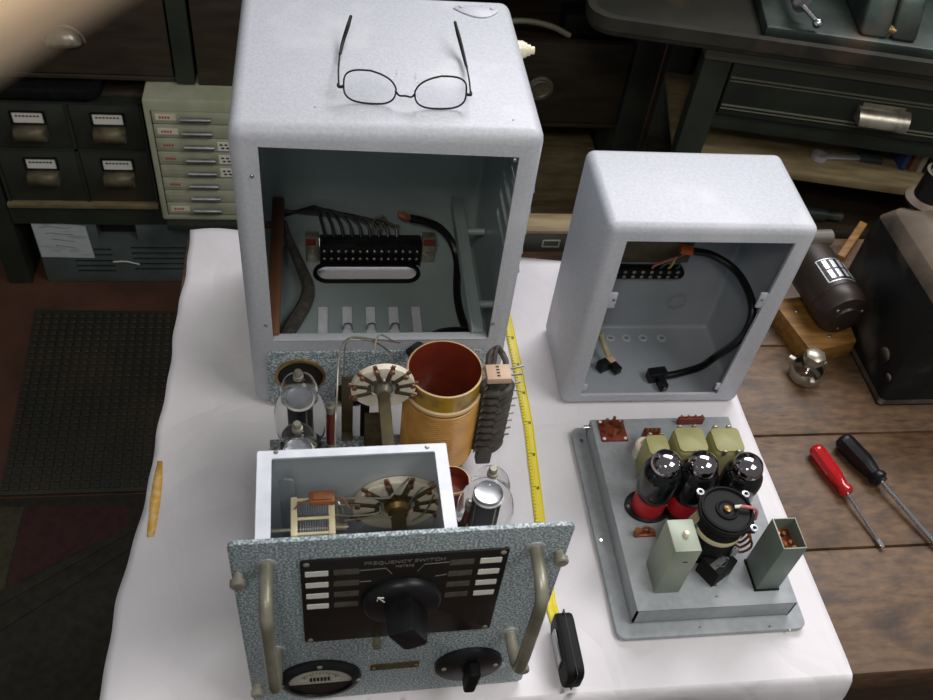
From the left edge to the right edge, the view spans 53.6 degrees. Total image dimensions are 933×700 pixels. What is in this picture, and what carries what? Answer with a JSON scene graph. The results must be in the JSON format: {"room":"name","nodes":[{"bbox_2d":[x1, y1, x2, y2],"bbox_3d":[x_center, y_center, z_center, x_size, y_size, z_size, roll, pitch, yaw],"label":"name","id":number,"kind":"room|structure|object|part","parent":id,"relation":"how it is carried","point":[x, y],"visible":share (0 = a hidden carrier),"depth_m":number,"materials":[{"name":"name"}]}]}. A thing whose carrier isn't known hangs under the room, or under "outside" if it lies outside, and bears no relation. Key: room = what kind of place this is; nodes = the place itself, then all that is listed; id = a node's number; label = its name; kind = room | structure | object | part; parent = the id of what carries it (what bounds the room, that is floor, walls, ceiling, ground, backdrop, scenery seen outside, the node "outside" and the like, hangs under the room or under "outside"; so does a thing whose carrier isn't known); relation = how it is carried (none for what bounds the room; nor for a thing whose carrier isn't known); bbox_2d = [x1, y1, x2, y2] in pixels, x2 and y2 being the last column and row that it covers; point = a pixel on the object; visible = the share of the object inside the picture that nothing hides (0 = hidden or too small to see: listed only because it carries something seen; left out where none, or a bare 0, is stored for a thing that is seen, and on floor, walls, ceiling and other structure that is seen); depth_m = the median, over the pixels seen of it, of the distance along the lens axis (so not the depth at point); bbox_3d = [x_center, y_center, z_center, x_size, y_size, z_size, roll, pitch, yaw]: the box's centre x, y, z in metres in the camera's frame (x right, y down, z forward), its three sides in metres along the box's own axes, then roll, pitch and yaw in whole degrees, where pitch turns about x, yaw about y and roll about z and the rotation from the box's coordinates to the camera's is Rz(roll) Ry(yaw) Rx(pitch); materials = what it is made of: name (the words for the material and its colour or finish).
{"room":"electronics workshop","nodes":[
{"label":"electronics workshop","id":0,"kind":"room"},
{"bbox_2d":[0,0,116,72],"bbox_3d":[-0.162,0.028,0.082,0.279,0.160,0.096,-18,53,-22],"label":"hand","id":1,"kind":"object","parent":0,"point":[26,26],"visible":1,"depth_m":0.06},
{"bbox_2d":[0,53,665,498],"bbox_3d":[-0.383,0.365,2.013,5.200,0.060,3.900,-1,48,-8],"label":"floor","id":2,"kind":"structure","parent":0,"point":[19,302],"depth_m":2.33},
{"bbox_2d":[0,494,145,699],"bbox_3d":[-1.051,0.778,1.502,1.320,0.006,1.252,-1,48,-8],"label":"floor carpet","id":3,"kind":"object","parent":2,"relation":"on","point":[64,559],"visible":0.6,"depth_m":1.82,"materials":[{"name":"carpet"}]},
{"bbox_2d":[0,310,176,495],"bbox_3d":[-0.758,0.100,2.156,0.575,0.009,0.547,-1,48,-8],"label":"rubber mat","id":4,"kind":"object","parent":2,"relation":"on","point":[91,399],"visible":0.56,"depth_m":2.12,"materials":[{"name":"rubber"}]},
{"bbox_2d":[31,224,189,280],"bbox_3d":[-0.888,-0.352,2.422,0.387,0.198,0.308,-1,48,-8],"label":"box","id":5,"kind":"object","parent":2,"relation":"on","point":[122,252],"visible":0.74,"depth_m":2.34,"materials":[{"name":"black"}]},
{"bbox_2d":[31,224,94,257],"bbox_3d":[-0.993,-0.271,2.273,0.127,0.118,0.002,-1,48,-8],"label":"sheet","id":6,"kind":"object","parent":5,"relation":"attached to","point":[53,240],"visible":1,"depth_m":2.27,"materials":[{"name":"paper"}]},
{"bbox_2d":[0,0,666,282],"bbox_3d":[-0.347,-0.611,2.238,1.640,0.925,0.480,-1,48,-8],"label":"base cabinet","id":7,"kind":"object","parent":2,"relation":"on","point":[604,85],"depth_m":2.05,"materials":[{"name":"brown wood"}]},
{"bbox_3d":[-1.114,-0.614,2.153,0.058,0.900,0.385,-1,48,-8],"label":"post","id":8,"kind":"part","parent":7,"relation":"part of","materials":[{"name":"green paint"}]},
{"bbox_2d":[0,77,105,99],"bbox_3d":[-0.913,-0.628,2.030,0.243,0.038,0.228,-1,48,-8],"label":"tray","id":9,"kind":"object","parent":7,"relation":"on","point":[10,87],"visible":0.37,"depth_m":1.96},
{"bbox_3d":[-0.822,-0.637,1.872,0.085,0.040,0.028,-1,48,-8],"label":"shell pull","id":10,"kind":"part","parent":7,"relation":"part of","materials":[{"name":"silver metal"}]},
{"bbox_2d":[0,97,159,208],"bbox_3d":[-0.914,-0.557,2.203,0.342,0.287,0.366,-1,48,-8],"label":"file cabinet","id":11,"kind":"object","parent":7,"relation":"on","point":[95,153],"visible":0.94,"depth_m":2.10,"materials":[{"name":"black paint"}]},
{"bbox_3d":[-0.957,-0.507,2.013,0.074,0.033,0.004,-1,48,-8],"label":"label frame","id":12,"kind":"part","parent":11,"relation":"part of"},
{"bbox_3d":[-0.959,-0.478,2.028,0.066,0.030,0.026,-1,48,-8],"label":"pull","id":13,"kind":"part","parent":11,"relation":"part of","materials":[{"name":"beige metal"}]},
{"bbox_3d":[-0.980,-0.605,2.129,0.170,0.116,0.300,-1,48,-8],"label":"drawer","id":14,"kind":"part","parent":11,"relation":"part of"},
{"bbox_3d":[-0.969,-0.424,2.103,0.074,0.033,0.004,-1,48,-8],"label":"label frame","id":15,"kind":"part","parent":11,"relation":"part of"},
{"bbox_3d":[-0.971,-0.395,2.119,0.066,0.030,0.026,-1,48,-8],"label":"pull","id":16,"kind":"part","parent":11,"relation":"part of","materials":[{"name":"beige metal"}]},
{"bbox_3d":[-0.994,-0.513,2.230,0.170,0.144,0.300,-1,48,-8],"label":"drawer","id":17,"kind":"part","parent":11,"relation":"part of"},
{"bbox_3d":[-0.926,-0.477,2.034,0.002,0.028,0.026,-1,48,-8],"label":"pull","id":18,"kind":"part","parent":11,"relation":"part of","materials":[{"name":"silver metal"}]},
{"bbox_3d":[-0.938,-0.395,2.124,0.002,0.028,0.026,-1,48,-8],"label":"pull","id":19,"kind":"part","parent":11,"relation":"part of","materials":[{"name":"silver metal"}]},
{"bbox_3d":[-0.815,-0.607,2.153,0.148,0.116,0.300,-1,48,-8],"label":"drawer","id":20,"kind":"part","parent":11,"relation":"part of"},
{"bbox_3d":[-0.792,-0.509,2.037,0.074,0.033,0.004,-1,48,-8],"label":"label frame","id":21,"kind":"part","parent":11,"relation":"part of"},
{"bbox_3d":[-0.794,-0.480,2.053,0.066,0.030,0.026,-1,48,-8],"label":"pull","id":22,"kind":"part","parent":11,"relation":"part of","materials":[{"name":"beige metal"}]},
{"bbox_3d":[-0.829,-0.515,2.254,0.148,0.144,0.300,-1,48,-8],"label":"drawer","id":23,"kind":"part","parent":11,"relation":"part of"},
{"bbox_3d":[-0.804,-0.426,2.127,0.074,0.033,0.004,-1,48,-8],"label":"label frame","id":24,"kind":"part","parent":11,"relation":"part of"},
{"bbox_3d":[-0.806,-0.397,2.143,0.066,0.030,0.026,-1,48,-8],"label":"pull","id":25,"kind":"part","parent":11,"relation":"part of","materials":[{"name":"beige metal"}]},
{"bbox_3d":[-0.760,-0.479,2.058,0.002,0.028,0.026,-1,48,-8],"label":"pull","id":26,"kind":"part","parent":11,"relation":"part of","materials":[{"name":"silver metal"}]},
{"bbox_3d":[-0.773,-0.397,2.149,0.002,0.028,0.026,-1,48,-8],"label":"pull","id":27,"kind":"part","parent":11,"relation":"part of","materials":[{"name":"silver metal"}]},
{"bbox_2d":[0,56,175,81],"bbox_3d":[-0.858,-0.720,2.083,0.430,0.012,0.376,-1,48,-8],"label":"shelf","id":28,"kind":"object","parent":7,"relation":"attached to","point":[35,72],"depth_m":1.96,"materials":[{"name":"brown wood"}]},
{"bbox_3d":[-0.837,-0.799,1.956,0.416,0.277,0.330,-1,48,-8],"label":"drawer","id":29,"kind":"part","parent":7,"relation":"part of","materials":[{"name":"brown wood"}]},
{"bbox_2d":[98,80,145,97],"bbox_3d":[-0.864,-0.690,2.127,0.430,0.012,0.360,-1,48,-8],"label":"shelf","id":30,"kind":"object","parent":7,"relation":"attached to","point":[112,88],"depth_m":2.03,"materials":[{"name":"brown wood"}]},
{"bbox_3d":[-0.610,-0.818,2.005,0.040,0.308,0.385,-1,48,-8],"label":"post","id":31,"kind":"part","parent":7,"relation":"part of","materials":[{"name":"metal"}]},
{"bbox_2d":[142,73,236,219],"bbox_3d":[-0.606,-0.555,2.204,0.235,0.329,0.390,-1,48,-8],"label":"drawer cabinet","id":32,"kind":"object","parent":7,"relation":"on","point":[187,124],"visible":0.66,"depth_m":2.04,"materials":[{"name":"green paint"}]},
{"bbox_3d":[-0.593,-0.633,2.112,0.204,0.033,0.355,-1,48,-8],"label":"drawer","id":33,"kind":"part","parent":32,"relation":"part of","materials":[{"name":"beige paint"}]},
{"bbox_3d":[-0.597,-0.609,2.139,0.204,0.033,0.355,-1,48,-8],"label":"drawer","id":34,"kind":"part","parent":32,"relation":"part of","materials":[{"name":"beige paint"}]},
{"bbox_3d":[-0.600,-0.585,2.165,0.204,0.033,0.355,-1,48,-8],"label":"drawer","id":35,"kind":"part","parent":32,"relation":"part of","materials":[{"name":"beige paint"}]},
{"bbox_3d":[-0.604,-0.561,2.191,0.204,0.033,0.355,-1,48,-8],"label":"drawer","id":36,"kind":"part","parent":32,"relation":"part of","materials":[{"name":"beige paint"}]},
{"bbox_3d":[-0.584,-0.495,1.989,0.064,0.014,0.012,-1,48,-8],"label":"handle","id":37,"kind":"part","parent":32,"relation":"part of","materials":[{"name":"metal"}]},
{"bbox_3d":[-0.608,-0.537,2.218,0.204,0.033,0.355,-1,48,-8],"label":"drawer","id":38,"kind":"part","parent":32,"relation":"part of","materials":[{"name":"beige paint"}]},
{"bbox_3d":[-0.588,-0.471,2.016,0.064,0.014,0.012,-1,48,-8],"label":"handle","id":39,"kind":"part","parent":32,"relation":"part of","materials":[{"name":"metal"}]},
{"bbox_3d":[-0.611,-0.513,2.244,0.204,0.033,0.355,-1,48,-8],"label":"drawer","id":40,"kind":"part","parent":32,"relation":"part of","materials":[{"name":"beige paint"}]},
{"bbox_3d":[-0.591,-0.447,2.042,0.064,0.014,0.012,-1,48,-8],"label":"handle","id":41,"kind":"part","parent":32,"relation":"part of","materials":[{"name":"metal"}]},
{"bbox_3d":[-0.615,-0.489,2.271,0.204,0.033,0.355,-1,48,-8],"label":"drawer","id":42,"kind":"part","parent":32,"relation":"part of","materials":[{"name":"beige paint"}]},
{"bbox_3d":[-0.595,-0.422,2.069,0.064,0.014,0.012,-1,48,-8],"label":"handle","id":43,"kind":"part","parent":32,"relation":"part of","materials":[{"name":"metal"}]},
{"bbox_3d":[-0.618,-0.465,2.297,0.204,0.033,0.355,-1,48,-8],"label":"drawer","id":44,"kind":"part","parent":32,"relation":"part of","materials":[{"name":"beige paint"}]},
{"bbox_3d":[-0.599,-0.399,2.095,0.064,0.014,0.012,-1,48,-8],"label":"handle","id":45,"kind":"part","parent":32,"relation":"part of","materials":[{"name":"metal"}]},
{"bbox_3d":[-0.602,-0.374,2.121,0.064,0.014,0.012,-1,48,-8],"label":"handle","id":46,"kind":"part","parent":32,"relation":"part of","materials":[{"name":"metal"}]},
{"bbox_3d":[-0.606,-0.350,2.148,0.064,0.014,0.012,-1,48,-8],"label":"handle","id":47,"kind":"part","parent":32,"relation":"part of","materials":[{"name":"metal"}]},
{"bbox_3d":[-0.609,-0.326,2.174,0.064,0.014,0.012,-1,48,-8],"label":"handle","id":48,"kind":"part","parent":32,"relation":"part of","materials":[{"name":"metal"}]},
{"bbox_3d":[-0.343,-0.797,2.038,0.486,0.300,0.330,-1,48,-8],"label":"drawer","id":49,"kind":"part","parent":7,"relation":"part of","materials":[{"name":"brown wood"}]},
{"bbox_3d":[0.131,-0.725,2.195,0.435,0.204,0.330,-1,48,-8],"label":"drawer","id":50,"kind":"part","parent":7,"relation":"part of","materials":[{"name":"brown wood"}]},
{"bbox_3d":[0.168,-0.591,2.093,0.060,0.060,0.010,-1,48,-8],"label":"ring pull","id":51,"kind":"part","parent":7,"relation":"part of","materials":[{"name":"silver metal"}]},
{"bbox_3d":[0.123,-0.702,2.007,0.219,0.040,0.012,-1,48,-8],"label":"curved handle","id":52,"kind":"part","parent":7,"relation":"part of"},
{"bbox_2d":[507,127,594,201],"bbox_3d":[0.215,-0.498,2.425,0.204,0.152,0.160,-1,48,-8],"label":"box","id":53,"kind":"object","parent":7,"relation":"on","point":[564,151],"visible":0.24,"depth_m":2.37,"materials":[{"name":"wood"}]},
{"bbox_2d":[540,122,615,128],"bbox_3d":[-0.139,-0.667,2.257,0.962,0.012,0.376,-1,48,-8],"label":"shelf","id":54,"kind":"object","parent":7,"relation":"attached to","point":[612,125],"depth_m":2.19,"materials":[{"name":"brown wood"}]},
{"bbox_2d":[559,2,605,35],"bbox_3d":[0.261,-0.734,2.047,0.100,0.050,0.060,-1,48,-8],"label":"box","id":55,"kind":"object","parent":7,"relation":"on","point":[573,19],"visible":0.59,"depth_m":2.03,"materials":[{"name":"black"}]},
{"bbox_3d":[0.364,-0.632,2.370,0.065,0.900,0.385,-1,48,-8],"label":"post","id":56,"kind":"part","parent":7,"relation":"part of","materials":[{"name":"metal"}]},
{"bbox_2d":[169,235,932,699],"bbox_3d":[0.409,0.353,1.550,1.668,0.797,0.722,-1,48,-8],"label":"workbench","id":57,"kind":"object","parent":2,"relation":"on","point":[878,601],"visible":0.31,"depth_m":1.16,"materials":[{"name":"brown wood"}]},
{"bbox_2d":[99,228,852,699],"bbox_3d":[-0.008,0.122,1.212,0.810,0.092,0.750,-1,48,-8],"label":"tablecloth","id":58,"kind":"object","parent":57,"relation":"on","point":[176,634],"visible":0.38,"depth_m":1.05,"materials":[{"name":"fabric"}]},
{"bbox_2d":[227,0,542,405],"bbox_3d":[-0.095,-0.161,1.119,0.332,0.418,0.306,-1,48,-8],"label":"equipment case","id":59,"kind":"object","parent":58,"relation":"on","point":[310,162],"visible":0.96,"depth_m":1.09,"materials":[{"name":"grey paint"}]},
{"bbox_3d":[-0.250,-0.110,1.176,0.030,0.012,0.254,-1,48,-8],"label":"guide rail","id":60,"kind":"part","parent":59,"relation":"part of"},
{"bbox_2d":[278,363,322,385],"bbox_3d":[-0.204,0.032,1.133,0.055,0.055,0.001,-1,48,-8],"label":"socket","id":61,"kind":"object","parent":59,"relation":"attached to","point":[315,370],"depth_m":1.12,"materials":[{"name":"black"}]},
{"bbox_2d":[338,390,358,402],"bbox_3d":[-0.144,0.055,1.168,0.039,0.039,0.001,-1,48,-8],"label":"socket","id":62,"kind":"object","parent":59,"relation":"attached to","point":[339,391],"depth_m":1.17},
{"bbox_3d":[-0.111,0.034,1.153,0.269,0.098,0.003,-1,48,-8],"label":"panel","id":63,"kind":"part","parent":59,"relation":"part of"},
{"bbox_3d":[-0.126,-0.053,1.261,0.302,0.003,0.264,-1,48,-8],"label":"floor plate","id":64,"kind":"part","parent":59,"relation":"part of","materials":[{"name":"grey paint"}]},
{"bbox_2d":[337,15,472,109],"bbox_3d":[-0.065,-0.303,0.949,0.137,0.034,0.142,-1,48,-8],"label":"eyeglasses","id":65,"kind":"object","parent":59,"relation":"on","point":[363,86],"visible":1,"depth_m":0.91,"materials":[{"name":"black"}]},
{"bbox_3d":[0.012,-0.113,1.214,0.040,0.020,0.254,-1,48,-8],"label":"guide rail","id":66,"kind":"part","parent":59,"relation":"part of","materials":[{"name":"metal"}]},
{"bbox_3d":[0.011,-0.389,1.060,0.051,0.004,0.028,-5,49,-12],"label":"patch plate","id":67,"kind":"part","parent":59,"relation":"part of","materials":[{"name":"grey paint"}]},
{"bbox_2d":[227,334,574,699],"bbox_3d":[-0.070,0.148,0.916,0.292,0.307,0.362,-2,48,-9],"label":"radio transmitter","id":68,"kind":"object","parent":58,"relation":"on","point":[375,562],"visible":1,"depth_m":0.82,"materials":[{"name":"grey metal"}]},
{"bbox_3d":[-0.161,0.237,0.762,0.011,0.166,0.050,-2,48,-9],"label":"handle","id":69,"kind":"part","parent":68,"relation":"part of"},
{"bbox_3d":[-0.149,0.152,0.801,0.006,0.029,0.039,-2,48,-9],"label":"ceramic plate","id":70,"kind":"part","parent":68,"relation":"part of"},
{"bbox_3d":[-0.133,0.130,0.804,0.030,0.003,0.003,-2,48,-9],"label":"tie rod","id":71,"kind":"part","parent":68,"relation":"part of","materials":[{"name":"ceramic"}]},
{"bbox_3d":[-0.129,0.156,0.783,0.030,0.003,0.003,-2,48,-9],"label":"tie rod","id":72,"kind":"part","parent":68,"relation":"part of","materials":[{"name":"ceramic"}]},
{"bbox_3d":[-0.131,0.144,0.792,0.030,0.003,0.003,-2,48,-9],"label":"tie rod","id":73,"kind":"part","parent":68,"relation":"part of","materials":[{"name":"ceramic"}]},
{"bbox_3d":[-0.141,0.320,0.887,0.060,0.060,0.001,-1,48,-9],"label":"meter glass","id":74,"kind":"part","parent":68,"relation":"part of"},
{"bbox_3d":[-0.118,0.151,0.806,0.006,0.029,0.039,-2,48,-9],"label":"ceramic plate","id":75,"kind":"part","parent":68,"relation":"part of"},
{"bbox_3d":[-0.081,0.265,0.837,0.008,0.016,0.010,-2,48,-9],"label":"stop lever","id":76,"kind":"part","parent":68,"relation":"part of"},
{"bbox_2d":[348,364,438,530],"bbox_3d":[-0.067,0.118,0.867,0.089,0.085,0.232,-1,48,-8],"label":"switch","id":77,"kind":"object","parent":68,"relation":"attached to","point":[387,497],"depth_m":0.85,"materials":[{"name":"ceramic"}]},
{"bbox_3d":[-0.069,0.305,0.891,0.047,0.013,0.001,-2,48,-9],"label":"name plate","id":78,"kind":"part","parent":68,"relation":"part of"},
{"bbox_3d":[-0.062,0.244,0.829,0.272,0.307,0.004,-2,48,-9],"label":"panel","id":79,"kind":"part","parent":68,"relation":"part of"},
{"bbox_3d":[-0.055,0.214,0.783,0.069,0.069,0.009,-2,48,-9],"label":"selector knob","id":80,"kind":"part","parent":68,"relation":"part of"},
{"bbox_3d":[-0.055,0.211,0.788,0.168,0.145,0.002,-2,48,-9],"label":"frequency plate","id":81,"kind":"part","parent":68,"relation":"part of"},
{"bbox_2d":[434,647,502,692],"bbox_3d":[0.003,0.315,0.901,0.067,0.067,0.023,-1,48,-8],"label":"switch","id":82,"kind":"object","parent":68,"relation":"attached to","point":[468,665],"depth_m":0.89,"materials":[{"name":"black"}]},
{"bbox_3d":[0.052,0.231,0.796,0.011,0.166,0.050,-2,48,-9],"label":"handle","id":83,"kind":"part","parent":68,"relation":"part of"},
{"bbox_2d":[506,314,584,689],"bbox_3d":[0.080,0.115,1.148,0.024,0.040,0.611,0,48,-8],"label":"tape measure","id":84,"kind":"object","parent":58,"relation":"on","point":[564,638],"visible":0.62,"depth_m":1.02,"materials":[{"name":"yellow"}]},
{"bbox_3d":[0.076,0.101,1.187,0.021,0.001,0.539,0,48,-8],"label":"blade","id":85,"kind":"part","parent":84,"relation":"part of","materials":[{"name":"yellow"}]},
{"bbox_2d":[546,150,816,401],"bbox_3d":[0.253,-0.084,1.171,0.244,0.308,0.144,0,48,-8],"label":"enclosure","id":86,"kind":"object","parent":58,"relation":"on","point":[676,269],"visible":1,"depth_m":1.16,"materials":[{"name":"grey paint"}]},
{"bbox_2d":[571,415,806,640],"bbox_3d":[0.263,0.164,1.060,0.218,0.138,0.289,-1,48,-8],"label":"chassis","id":87,"kind":"object","parent":58,"relation":"on","point":[686,545],"visible":1,"depth_m":1.02,"materials":[{"name":"grey paint"}]},
{"bbox_3d":[0.182,0.100,1.148,0.033,0.003,0.032,-1,48,-8],"label":"connector plate","id":88,"kind":"part","parent":87,"relation":"part of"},
{"bbox_2d":[632,436,645,459],"bbox_3d":[0.217,0.121,1.122,0.028,0.020,0.028,-1,48,-8],"label":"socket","id":89,"kind":"object","parent":87,"relation":"attached to","point":[637,441],"depth_m":1.12,"materials":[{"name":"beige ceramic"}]},
{"bbox_3d":[0.223,0.111,1.072,0.026,0.003,0.028,-1,48,-8],"label":"can lid","id":90,"kind":"part","parent":87,"relation":"part of","materials":[{"name":"paint"}]},
{"bbox_3d":[0.216,0.147,1.039,0.045,0.056,0.045,-1,48,-8],"label":"glass","id":91,"kind":"part","parent":87,"relation":"part of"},
{"bbox_3d":[0.260,0.104,1.068,0.035,0.003,0.034,-1,48,-8],"label":"can lid","id":92,"kind":"part","parent":87,"relation":"part of","materials":[{"name":"paint"}]},
{"bbox_3d":[0.258,0.149,1.043,0.045,0.056,0.045,-1,48,-8],"label":"glass","id":93,"kind":"part","parent":87,"relation":"part of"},
{"bbox_3d":[0.277,0.171,0.983,0.060,0.010,0.060,-1,48,-8],"label":"dial plate","id":94,"kind":"part","parent":87,"relation":"part of","materials":[{"name":"black"}]},
{"bbox_3d":[0.304,0.104,1.074,0.034,0.003,0.034,-1,48,-8],"label":"can lid","id":95,"kind":"part","parent":87,"relation":"part of","materials":[{"name":"paint"}]},
{"bbox_3d":[0.309,0.151,1.047,0.045,0.056,0.045,-1,48,-8],"label":"glass","id":96,"kind":"part","parent":87,"relation":"part of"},
{"bbox_2d":[523,213,571,250],"bbox_3d":[0.166,-0.181,1.431,0.304,0.044,0.042,-1,48,-8],"label":"wooden box","id":97,"kind":"object","parent":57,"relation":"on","point":[545,232],"visible":0.3,"depth_m":1.41,"materials":[{"name":"brown wood"}]},
{"bbox_3d":[0.168,-0.194,1.417,0.304,0.006,0.042,-1,48,-8],"label":"lid","id":98,"kind":"part","parent":97,"relation":"part of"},
{"bbox_2d":[787,347,827,387],"bbox_3d":[0.482,0.025,1.284,0.054,0.048,0.054,-1,48,-8],"label":"valve fitting","id":99,"kind":"object","parent":57,"relation":"on","point":[807,369],"visible":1,"depth_m":1.27,"materials":[{"name":"silver metal"}]},
{"bbox_2d":[788,363,823,387],"bbox_3d":[0.477,0.032,1.297,0.046,0.018,0.046,-1,48,-8],"label":"steel cup","id":100,"kind":"object","parent":99,"relation":"on","point":[801,375],"depth_m":1.28,"materials":[{"name":"silver metal"}]},
{"bbox_3d":[0.478,0.022,1.287,0.044,0.020,0.044,-1,48,-8],"label":"glass","id":101,"kind":"part","parent":99,"relation":"part of","materials":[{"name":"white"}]},
{"bbox_2d":[772,297,855,360],"bbox_3d":[0.515,-0.031,1.348,0.112,0.035,0.105,-7,49,-14],"label":"wooden block","id":102,"kind":"object","parent":57,"relation":"on","point":[793,321],"visible":0.72,"depth_m":1.32,"materials":[{"name":"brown wood"}]},
{"bbox_2d":[792,243,867,331],"bbox_3d":[0.518,-0.090,1.330,0.074,0.075,0.127,-5,49,-12],"label":"motor","id":103,"kind":"object","parent":102,"relation":"on","point":[830,293],"visible":0.94,"depth_m":1.30,"materials":[{"name":"metal"}]},
{"bbox_3d":[0.527,-0.109,1.312,0.054,0.021,0.044,-5,49,-12],"label":"rating plate","id":104,"kind":"part","parent":103,"relation":"part of","materials":[{"name":"metal"}]},
{"bbox_2d":[811,229,834,244],"bbox_3d":[0.555,-0.182,1.497,0.075,0.026,0.026,-3,48,-10],"label":"roll","id":105,"kind":"object","parent":57,"relation":"on","point":[826,236],"visible":0.39,"depth_m":1.49,"materials":[{"name":"grey"}]},
{"bbox_2d":[810,444,884,547],"bbox_3d":[0.480,0.181,1.159,0.021,0.021,0.150,-11,50,-17],"label":"screwdriver","id":106,"kind":"object","parent":57,"relation":"on","point":[819,454],"visible":1,"depth_m":1.17,"materials":[{"name":"red plastic"}]},
{"bbox_3d":[0.467,0.154,1.182,0.021,0.021,0.074,-11,50,-17],"label":"handle","id":107,"kind":"part","parent":106,"relation":"part of","materials":[{"name":"red plastic"}]},
{"bbox_2d":[837,221,866,262],"bbox_3d":[0.629,-0.177,1.509,0.013,0.015,0.113,31,51,19],"label":"wooden stick","id":108,"kind":"object","parent":57,"relation":"on","point":[842,254],"visible":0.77,"depth_m":1.50,"materials":[{"name":"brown wood"}]},
{"bbox_2d":[836,434,932,543],"bbox_3d":[0.540,0.183,1.162,0.026,0.026,0.194,-18,53,-22],"label":"screwdriver","id":109,"kind":"object","parent":57,"relation":"on","point":[849,447],"visible":1,"depth_m":1.18,"materials":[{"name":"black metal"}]},
{"bbox_3d":[0.511,0.142,1.196,0.026,0.026,0.073,-18,53,-22],"label":"handle","id":110,"kind":"part","parent":109,"relation":"part of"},
{"bbox_2d":[848,163,932,405],"bbox_3d":[0.679,-0.099,1.266,0.226,0.279,0.222,-1,48,-8],"label":"machine","id":111,"kind":"object","parent":57,"relation":"on","point":[892,351],"visible":0.98,"depth_m":1.25,"materials":[{"name":"black metal"}]},
{"bbox_3d":[0.633,-0.225,1.239,0.062,0.066,0.062,-1,48,-8],"label":"spout","id":112,"kind":"part","parent":111,"relation":"part of","materials":[{"name":"black metal"}]},
{"bbox_2d":[638,44,932,238],"bbox_3d":[0.975,-0.254,2.056,1.206,0.978,0.388,8,47,-1],"label":"wooden desk","id":113,"kind":"object","parent":2,"relation":"on","point":[704,100],"visible":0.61,"depth_m":1.71,"materials":[{"name":"green paint"}]},
{"bbox_3d":[0.424,-0.431,2.171,0.049,0.935,0.045,8,47,-1],"label":"leg","id":114,"kind":"part","parent":113,"relation":"part of","materials":[{"name":"green paint"}]},
{"bbox_3d":[0.397,-0.212,1.968,0.049,0.935,0.045,8,47,-1],"label":"leg","id":115,"kind":"part","parent":113,"relation":"part of","materials":[{"name":"green paint"}]},
{"bbox_3d":[0.997,-0.389,2.178,1.196,0.883,0.008,8,47,-1],"label":"panel","id":116,"kind":"part","parent":113,"relation":"part of","materials":[{"name":"brown wood"}]},
{"bbox_2d":[586,0,932,80],"bbox_3d":[0.916,-0.632,1.624,1.402,0.150,0.420,8,47,-1],"label":"table top","id":117,"kind":"object","parent":113,"relation":"on","point":[889,37],"visible":1,"depth_m":1.53,"materials":[{"name":"black metal"}]},
{"bbox_3d":[0.568,-0.549,1.519,0.044,0.032,0.017,28,50,17],"label":"crank handle","id":118,"kind":"part","parent":117,"relation":"part of","materials":[{"name":"silver metal"}]},
{"bbox_3d":[1.038,-0.584,1.660,1.060,0.022,0.350,8,47,-1],"label":"plate","id":119,"kind":"part","parent":117,"relation":"part of","materials":[{"name":"green metal"}]},
{"bbox_2d":[645,127,910,238],"bbox_3d":[0.990,-0.321,2.024,1.196,0.020,0.300,8,47,-1],"label":"shelf","id":120,"kind":"object","parent":113,"relation":"attached to","point":[857,205],"depth_m":1.99,"materials":[{"name":"brown wood"}]},
{"bbox_2d":[665,66,923,194],"bbox_3d":[1.004,-0.409,1.888,1.194,0.018,0.344,8,47,-1],"label":"shelf","id":121,"kind":"object","parent":113,"relation":"attached to","point":[795,154],"depth_m":1.80,"materials":[{"name":"metal"}]},
{"bbox_3d":[1.009,-0.441,1.610,1.200,0.021,0.032,8,47,-1],"label":"edge moulding","id":122,"kind":"part","parent":113,"relation":"part of","materials":[{"name":"grey"}]},
{"bbox_3d":[0.999,-0.360,1.724,1.194,0.034,0.018,8,47,-1],"label":"rail","id":123,"kind":"part","parent":113,"relation":"part of","materials":[{"name":"green paint"}]},
{"bbox_2d":[805,205,843,221],"bbox_3d":[0.698,-0.286,1.919,0.167,0.030,0.030,6,47,-2],"label":"bar","id":124,"kind":"object","parent":113,"relation":"on","point":[821,214],"visible":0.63,"depth_m":1.91,"materials":[{"name":"metal"}]},
{"bbox_3d":[1.014,-0.504,1.758,1.083,0.109,0.298,8,47,-1],"label":"drawer","id":125,"kind":"part","parent":113,"relation":"part of","materials":[{"name":"green paint"}]},
{"bbox_2d":[811,149,860,162],"bbox_3d":[0.721,-0.377,1.800,0.100,0.011,0.030,0,48,-8],"label":"spanner","id":126,"kind":"object","parent":113,"relation":"on","point":[819,156],"visible":1,"depth_m":1.80,"materials":[{"name":"metal"}]},
{"bbox_2d":[857,150,883,164],"bbox_3d":[0.792,-0.378,1.809,0.044,0.012,0.026,8,47,-1],"label":"block","id":127,"kind":"object","parent":113,"relation":"on","point":[871,157],"visible":1,"depth_m":1.80,"materials":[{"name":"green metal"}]},
{"bbox_3d":[0.746,-0.415,1.647,0.095,0.033,0.028,8,47,-1],"label":"cup pull","id":128,"kind":"part","parent":113,"relation":"part of","materials":[{"name":"silver metal"}]},
{"bbox_2d":[890,152,911,169],"bbox_3d":[0.850,-0.402,1.817,0.010,0.045,0.100,3,48,-5],"label":"folder","id":129,"kind":"object","parent":113,"relation":"on","point":[901,160],"visible":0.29,"depth_m":1.80,"materials":[{"name":"blue"}]},
{"bbox_2d":[906,155,920,171],"bbox_3d":[0.867,-0.400,1.817,0.010,0.045,0.100,3,48,-5],"label":"booklet","id":130,"kind":"object","parent":113,"relation":"on","point":[914,160],"visible":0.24,"depth_m":1.79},
{"bbox_2d":[914,157,928,172],"bbox_3d":[0.883,-0.398,1.817,0.010,0.045,0.100,3,48,-5],"label":"booklet","id":131,"kind":"object","parent":113,"relation":"on","point":[919,167],"visible":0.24,"depth_m":1.79,"materials":[{"name":"beige"}]},
{"bbox_2d":[922,158,932,172],"bbox_3d":[0.898,-0.396,1.818,0.010,0.045,0.100,3,48,-5],"label":"booklet","id":132,"kind":"object","parent":113,"relation":"on","point":[930,160],"visible":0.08,"depth_m":1.79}
]}

